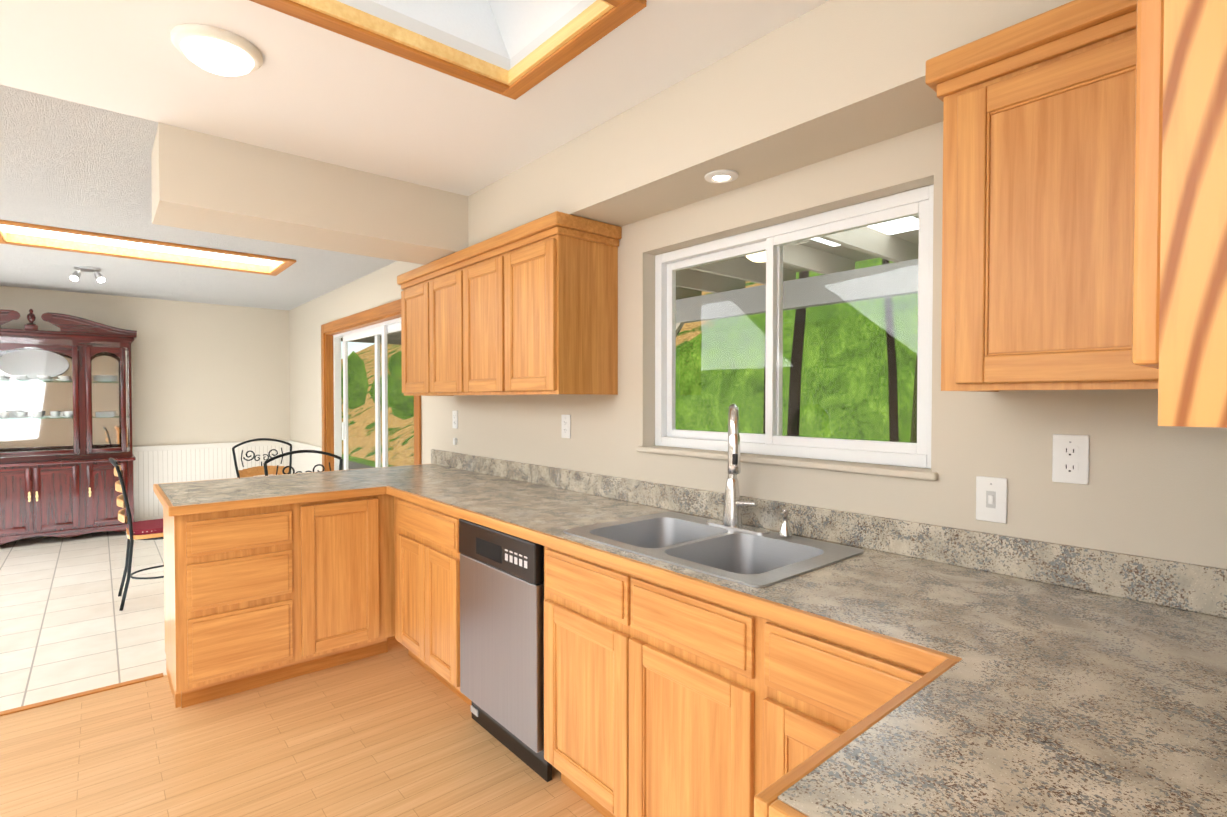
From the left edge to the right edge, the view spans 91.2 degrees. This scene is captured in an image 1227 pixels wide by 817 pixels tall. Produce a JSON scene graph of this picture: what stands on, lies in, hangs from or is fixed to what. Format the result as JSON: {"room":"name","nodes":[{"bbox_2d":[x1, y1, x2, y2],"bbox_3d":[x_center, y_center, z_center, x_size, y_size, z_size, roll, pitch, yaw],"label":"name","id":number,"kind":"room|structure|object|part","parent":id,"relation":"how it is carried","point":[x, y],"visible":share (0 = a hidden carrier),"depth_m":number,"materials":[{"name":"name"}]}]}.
{"room":"kitchen","nodes":[
{"label":"kitchen","id":0,"kind":"room"},
{"bbox_2d":[0,531,166,711],"bbox_3d":[-4.622,1.327,3.856,5.600,0.050,4.490,-1,1,-41],"label":"floor","id":1,"kind":"structure","parent":0,"point":[67,627],"depth_m":3.77,"materials":[{"name":"white tile"}]},
{"bbox_2d":[0,309,136,544],"bbox_3d":[-5.505,0.168,5.709,1.541,2.205,0.479,-1,1,-41],"label":"hutch","id":2,"kind":"object","parent":1,"relation":"on","point":[66,387],"visible":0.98,"depth_m":5.82,"materials":[{"name":"brown wood"}]},
{"bbox_3d":[-5.591,-0.428,5.798,0.502,0.289,0.080,-1,1,-41],"label":"platter","id":3,"kind":"part","parent":2,"relation":"part of","materials":[{"name":"white ceramic"}]},
{"bbox_3d":[-5.540,-0.152,5.744,1.402,1.107,0.332,-1,1,-41],"label":"glass","id":4,"kind":"part","parent":2,"relation":"part of","materials":[{"name":"clear glass"}]},
{"bbox_2d":[0,673,163,715],"bbox_3d":[-3.753,1.336,1.649,4.040,0.007,0.040,-1,1,-41],"label":"threshold","id":5,"kind":"object","parent":1,"relation":"on","point":[60,699],"depth_m":2.76,"materials":[{"name":"brown wood"}]},
{"bbox_2d":[109,458,163,610],"bbox_3d":[-3.135,0.811,4.143,0.519,0.977,0.463,-1,1,-41],"label":"chair","id":6,"kind":"object","parent":1,"relation":"on","point":[146,530],"visible":0.65,"depth_m":3.95,"materials":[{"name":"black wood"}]},
{"bbox_2d":[232,438,291,477],"bbox_3d":[-2.796,0.770,4.938,0.524,1.032,0.463,1,1,41],"label":"chair","id":7,"kind":"object","parent":1,"relation":"on","point":[254,471],"visible":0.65,"depth_m":5.06,"materials":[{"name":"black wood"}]},
{"bbox_2d":[263,450,342,475],"bbox_3d":[-1.888,0.790,3.740,0.463,1.032,0.524,-1,1,-35],"label":"chair","id":8,"kind":"object","parent":1,"relation":"on","point":[295,452],"visible":0.23,"depth_m":3.92,"materials":[{"name":"black metal"}]},
{"bbox_2d":[0,286,289,446],"bbox_3d":[-6.134,0.053,5.594,5.600,2.440,0.150,-1,1,-41],"label":"wall","id":9,"kind":"structure","parent":0,"point":[203,373],"depth_m":6.72,"materials":[{"name":"beige paint"}]},
{"bbox_2d":[0,440,289,539],"bbox_3d":[-6.076,0.846,5.540,5.600,0.855,0.028,-1,1,-41],"label":"wainscoting","id":10,"kind":"structure","parent":9,"relation":"attached to","point":[153,465],"depth_m":6.67,"materials":[{"name":"white wood"}]},
{"bbox_2d":[0,636,603,816],"bbox_3d":[-1.024,1.398,-0.330,5.600,0.050,6.550,-1,1,-41],"label":"floor","id":11,"kind":"structure","parent":0,"point":[396,730],"depth_m":2.30,"materials":[{"name":"brown wood"}]},
{"bbox_2d":[161,496,280,707],"bbox_3d":[-1.695,0.880,3.091,0.949,0.871,0.584,-1,1,-41],"label":"base cabinet","id":12,"kind":"object","parent":11,"relation":"on","point":[211,655],"depth_m":2.65,"materials":[{"name":"brown wood"}]},
{"bbox_2d":[157,464,1226,816],"bbox_3d":[-0.450,0.435,2.092,1.548,0.052,4.274,-1,1,-41],"label":"countertop","id":13,"kind":"structure","parent":12,"relation":"on","point":[874,683],"depth_m":1.52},
{"bbox_2d":[459,518,551,781],"bbox_3d":[-0.237,0.892,2.508,0.597,0.865,0.590,-1,1,-41],"label":"dishwasher","id":14,"kind":"object","parent":13,"relation":"in","point":[502,572],"depth_m":2.26,"materials":[{"name":"silver metal"}]},
{"bbox_2d":[557,508,868,587],"bbox_3d":[0.287,0.514,1.923,0.537,0.191,0.814,-1,1,-41],"label":"sink","id":15,"kind":"object","parent":13,"relation":"in","point":[757,558],"depth_m":1.96,"materials":[{"name":"silver metal"}]},
{"bbox_2d":[717,404,796,535],"bbox_3d":[0.452,0.198,2.005,0.150,0.426,0.270,-1,1,-41],"label":"faucet","id":16,"kind":"object","parent":13,"relation":"on","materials":[{"name":"silver metal"}]},
{"bbox_2d":[288,440,321,473],"bbox_3d":[-3.503,0.825,6.820,0.028,0.855,1.416,-1,1,-41],"label":"wainscoting","id":17,"kind":"structure","parent":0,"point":[302,462],"depth_m":6.80,"materials":[{"name":"white wood"}]},
{"bbox_2d":[0,0,828,309],"bbox_3d":[-2.487,-1.136,1.331,5.600,0.080,11.040,-1,1,-41],"label":"ceiling","id":18,"kind":"structure","parent":0,"point":[310,91],"depth_m":2.23,"materials":[{"name":"white paint"}]},
{"bbox_2d":[70,266,105,282],"bbox_3d":[-4.334,-1.098,4.953,0.224,0.116,0.170,-1,1,-41],"label":"track fixture","id":19,"kind":"object","parent":18,"relation":"attached to","point":[76,275],"visible":1,"depth_m":4.92,"materials":[{"name":"silver metal"}]},
{"bbox_2d":[0,220,295,275],"bbox_3d":[-3.329,-1.163,4.365,1.700,0.068,0.700,-1,1,-41],"label":"light","id":20,"kind":"object","parent":18,"relation":"attached to","point":[277,266],"visible":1,"depth_m":4.39,"materials":[{"name":"white plastic"}]},
{"bbox_2d":[171,23,262,75],"bbox_3d":[-1.208,-1.071,1.838,0.236,0.066,0.236,-1,1,-41],"label":"dome ceiling light","id":21,"kind":"object","parent":18,"relation":"attached to","point":[218,51],"visible":0.98,"depth_m":1.78,"materials":[{"name":"beige glass"}]},
{"bbox_2d":[151,122,468,264],"bbox_3d":[-1.405,-0.971,2.924,1.315,0.302,0.414,-1,1,-41],"label":"soffit beam","id":22,"kind":"structure","parent":18,"relation":"attached to","point":[203,182],"depth_m":2.70,"materials":[{"name":"beige paint"}]},
{"bbox_2d":[249,0,646,99],"bbox_3d":[-0.599,-1.103,1.466,1.240,0.050,0.670,-1,1,-41],"label":"trim","id":23,"kind":"structure","parent":18,"relation":"attached to","point":[591,25],"depth_m":1.79,"materials":[{"name":"brown wood"}]},
{"bbox_2d":[371,0,581,58],"bbox_3d":[-0.722,-1.479,1.530,1.225,0.600,0.950,-1,1,-41],"label":"skylight","id":24,"kind":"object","parent":18,"relation":"attached to","point":[509,29],"depth_m":1.98,"materials":[{"name":"white"}]},
{"bbox_3d":[-3.329,-1.257,4.364,1.640,0.060,0.640,-1,1,-41],"label":"light","id":25,"kind":"object","parent":18,"relation":"attached to","visible":0},
{"bbox_2d":[3,225,273,264],"bbox_3d":[-3.329,-1.204,4.365,1.598,0.005,0.598,-1,1,-41],"label":"diffuser","id":26,"kind":"object","parent":25,"relation":"attached to","point":[74,237],"visible":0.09,"depth_m":4.41,"materials":[{"name":"white plastic"}]},
{"bbox_2d":[289,121,1226,568],"bbox_3d":[-0.307,0.093,3.225,0.150,2.440,11.340,-1,1,-41],"label":"wall","id":27,"kind":"structure","parent":0,"point":[1151,489],"depth_m":1.81,"materials":[{"name":"beige paint"}]},
{"bbox_2d":[321,299,420,470],"bbox_3d":[-2.196,0.212,5.349,0.090,2.130,2.500,-1,1,-41],"label":"door frame","id":28,"kind":"structure","parent":27,"relation":"attached to","point":[380,314],"depth_m":6.12,"materials":[{"name":"brown wood"}]},
{"bbox_2d":[333,317,413,470],"bbox_3d":[-2.140,0.256,5.397,0.084,2.038,2.318,-1,1,-41],"label":"door","id":29,"kind":"structure","parent":27,"relation":"in","point":[377,330],"depth_m":5.43,"materials":[{"name":"glass"}]},
{"bbox_2d":[397,268,432,395],"bbox_3d":[-1.042,-0.433,3.688,0.347,0.685,0.486,-1,1,-41],"label":"upper cabinet","id":30,"kind":"object","parent":27,"relation":"attached to","point":[417,293],"depth_m":3.58,"materials":[{"name":"brown wood"}]},
{"bbox_2d":[433,256,468,395],"bbox_3d":[-0.792,-0.428,3.397,0.347,0.685,0.554,-1,1,-41],"label":"upper cabinet","id":31,"kind":"object","parent":27,"relation":"attached to","point":[450,354],"depth_m":3.25,"materials":[{"name":"brown wood"}]},
{"bbox_2d":[452,410,457,428],"bbox_3d":[-1.044,0.072,3.961,0.008,0.118,0.072,-1,1,-41],"label":"electrical outlet","id":32,"kind":"object","parent":27,"relation":"attached to","point":[454,419],"visible":1,"depth_m":3.96,"materials":[{"name":"white plastic"}]},
{"bbox_2d":[465,240,508,394],"bbox_3d":[-0.520,-0.423,3.081,0.347,0.685,0.552,-1,1,-41],"label":"upper cabinet","id":33,"kind":"object","parent":27,"relation":"attached to","point":[486,269],"depth_m":2.93,"materials":[{"name":"brown wood"}]},
{"bbox_2d":[509,220,620,394],"bbox_3d":[-0.271,-0.418,2.790,0.347,0.685,0.486,-1,1,-41],"label":"upper cabinet","id":34,"kind":"object","parent":27,"relation":"attached to","point":[563,278],"depth_m":2.61,"materials":[{"name":"brown wood"}]},
{"bbox_2d":[561,415,570,437],"bbox_3d":[-0.240,0.090,3.026,0.008,0.118,0.072,-1,1,-41],"label":"electrical outlet","id":35,"kind":"object","parent":27,"relation":"attached to","point":[565,426],"visible":1,"depth_m":3.02,"materials":[{"name":"white plastic"}]},
{"bbox_2d":[636,184,938,480],"bbox_3d":[0.557,-0.235,2.187,0.157,0.859,1.229,-1,1,-41],"label":"kitchen window","id":36,"kind":"structure","parent":27,"relation":"in","point":[772,240],"depth_m":2.14,"materials":[{"name":"white plastic"}]},
{"bbox_3d":[0.593,-0.247,2.217,0.030,0.692,1.043,-1,1,-41],"label":"glass","id":37,"kind":"part","parent":36,"relation":"part of","materials":[{"name":"clear glass"}]},
{"bbox_2d":[431,449,1226,615],"bbox_3d":[0.124,0.363,2.596,0.019,0.100,4.294,-1,1,-41],"label":"backsplash","id":38,"kind":"structure","parent":27,"relation":"attached to","point":[1198,588],"depth_m":1.64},
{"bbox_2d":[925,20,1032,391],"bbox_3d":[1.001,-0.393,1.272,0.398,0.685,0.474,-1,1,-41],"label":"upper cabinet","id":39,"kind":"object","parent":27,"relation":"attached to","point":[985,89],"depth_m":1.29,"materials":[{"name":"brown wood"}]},
{"bbox_2d":[976,476,1006,523],"bbox_3d":[0.997,0.240,1.587,0.010,0.118,0.072,-1,1,-41],"label":"light switch","id":40,"kind":"object","parent":27,"relation":"attached to","point":[991,499],"visible":1,"depth_m":1.58,"materials":[{"name":"white plastic"}]},
{"bbox_2d":[1052,434,1088,484],"bbox_3d":[1.108,0.122,1.458,0.008,0.118,0.072,-1,1,-41],"label":"electrical outlet","id":41,"kind":"object","parent":27,"relation":"attached to","point":[1070,458],"visible":1,"depth_m":1.45,"materials":[{"name":"white plastic"}]},
{"bbox_2d":[468,0,1073,246],"bbox_3d":[0.246,-0.960,2.231,0.284,0.302,3.618,-1,1,-41],"label":"soffit","id":42,"kind":"structure","parent":0,"point":[828,79],"depth_m":1.83,"materials":[{"name":"beige paint"}]},
{"bbox_2d":[705,169,737,182],"bbox_3d":[0.374,-0.800,2.081,0.116,0.012,0.116,-1,1,-41],"label":"recessed light","id":43,"kind":"object","parent":42,"relation":"in","point":[721,176],"visible":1,"depth_m":2.07,"materials":[{"name":"white plastic"}]},
{"bbox_2d":[1029,0,1226,427],"bbox_3d":[0.836,-0.364,0.638,0.820,0.721,0.414,-1,1,-41],"label":"upper cabinet","id":44,"kind":"object","parent":42,"relation":"attached to","point":[1128,106],"depth_m":1.11,"materials":[{"name":"brown wood"}]},
{"label":"outside","id":45,"kind":"structure","parent":0,"visible":0},
{"bbox_2d":[675,257,917,442],"bbox_3d":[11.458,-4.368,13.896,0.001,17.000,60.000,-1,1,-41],"label":"trees","id":46,"kind":"object","parent":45,"point":[860,413],"depth_m":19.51,"materials":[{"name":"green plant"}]},
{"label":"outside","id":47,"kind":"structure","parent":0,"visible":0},
{"bbox_2d":[341,281,763,466],"bbox_3d":[1.753,-1.801,15.488,12.700,6.412,75.000,-1,1,-41],"label":"hill","id":48,"kind":"structure","parent":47,"point":[362,401],"depth_m":18.79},
{"bbox_2d":[341,215,918,344],"bbox_3d":[0.746,0.012,4.762,3.250,2.850,18.000,-1,1,-41],"label":"patio cover","id":49,"kind":"object","parent":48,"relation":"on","point":[847,255],"depth_m":5.21,"materials":[{"name":"beige"}]},
{"bbox_2d":[746,251,765,261],"label":"lights","id":50,"kind":"object","parent":49,"relation":"attached to","point":[762,255],"depth_m":4.40},
{"bbox_2d":[812,237,839,245],"label":"lights","id":51,"kind":"object","parent":49,"relation":"attached to","point":[816,239],"depth_m":4.77},
{"bbox_2d":[867,216,918,234],"label":"lights","id":52,"kind":"object","parent":49,"relation":"attached to","point":[901,226],"depth_m":4.35},
{"bbox_2d":[763,318,765,433],"bbox_3d":[2.864,-2.818,10.901,0.318,10.002,0.138,1,1,40],"label":"trunk","id":53,"kind":"object","parent":48,"relation":"on","point":[765,318],"depth_m":10.96,"materials":[{"name":"black wood"}]},
{"bbox_2d":[787,270,808,436],"bbox_3d":[4.251,-2.856,13.133,0.280,10.013,1.081,-1,1,-44],"label":"trunk","id":54,"kind":"object","parent":48,"relation":"on","point":[799,331],"depth_m":13.27,"materials":[{"name":"black wood"}]},
{"bbox_2d":[882,258,898,441],"bbox_3d":[5.762,-2.851,12.853,0.200,10.007,0.804,-1,1,-44],"label":"trunk","id":55,"kind":"object","parent":48,"relation":"on","point":[891,357],"depth_m":12.68,"materials":[{"name":"black wood"}]},
{"bbox_2d":[910,348,917,442],"bbox_3d":[5.834,-2.812,10.533,0.320,10.019,1.329,-1,1,-44],"label":"trunk","id":56,"kind":"object","parent":48,"relation":"on","point":[914,409],"depth_m":10.82,"materials":[{"name":"black wood"}]}
]}

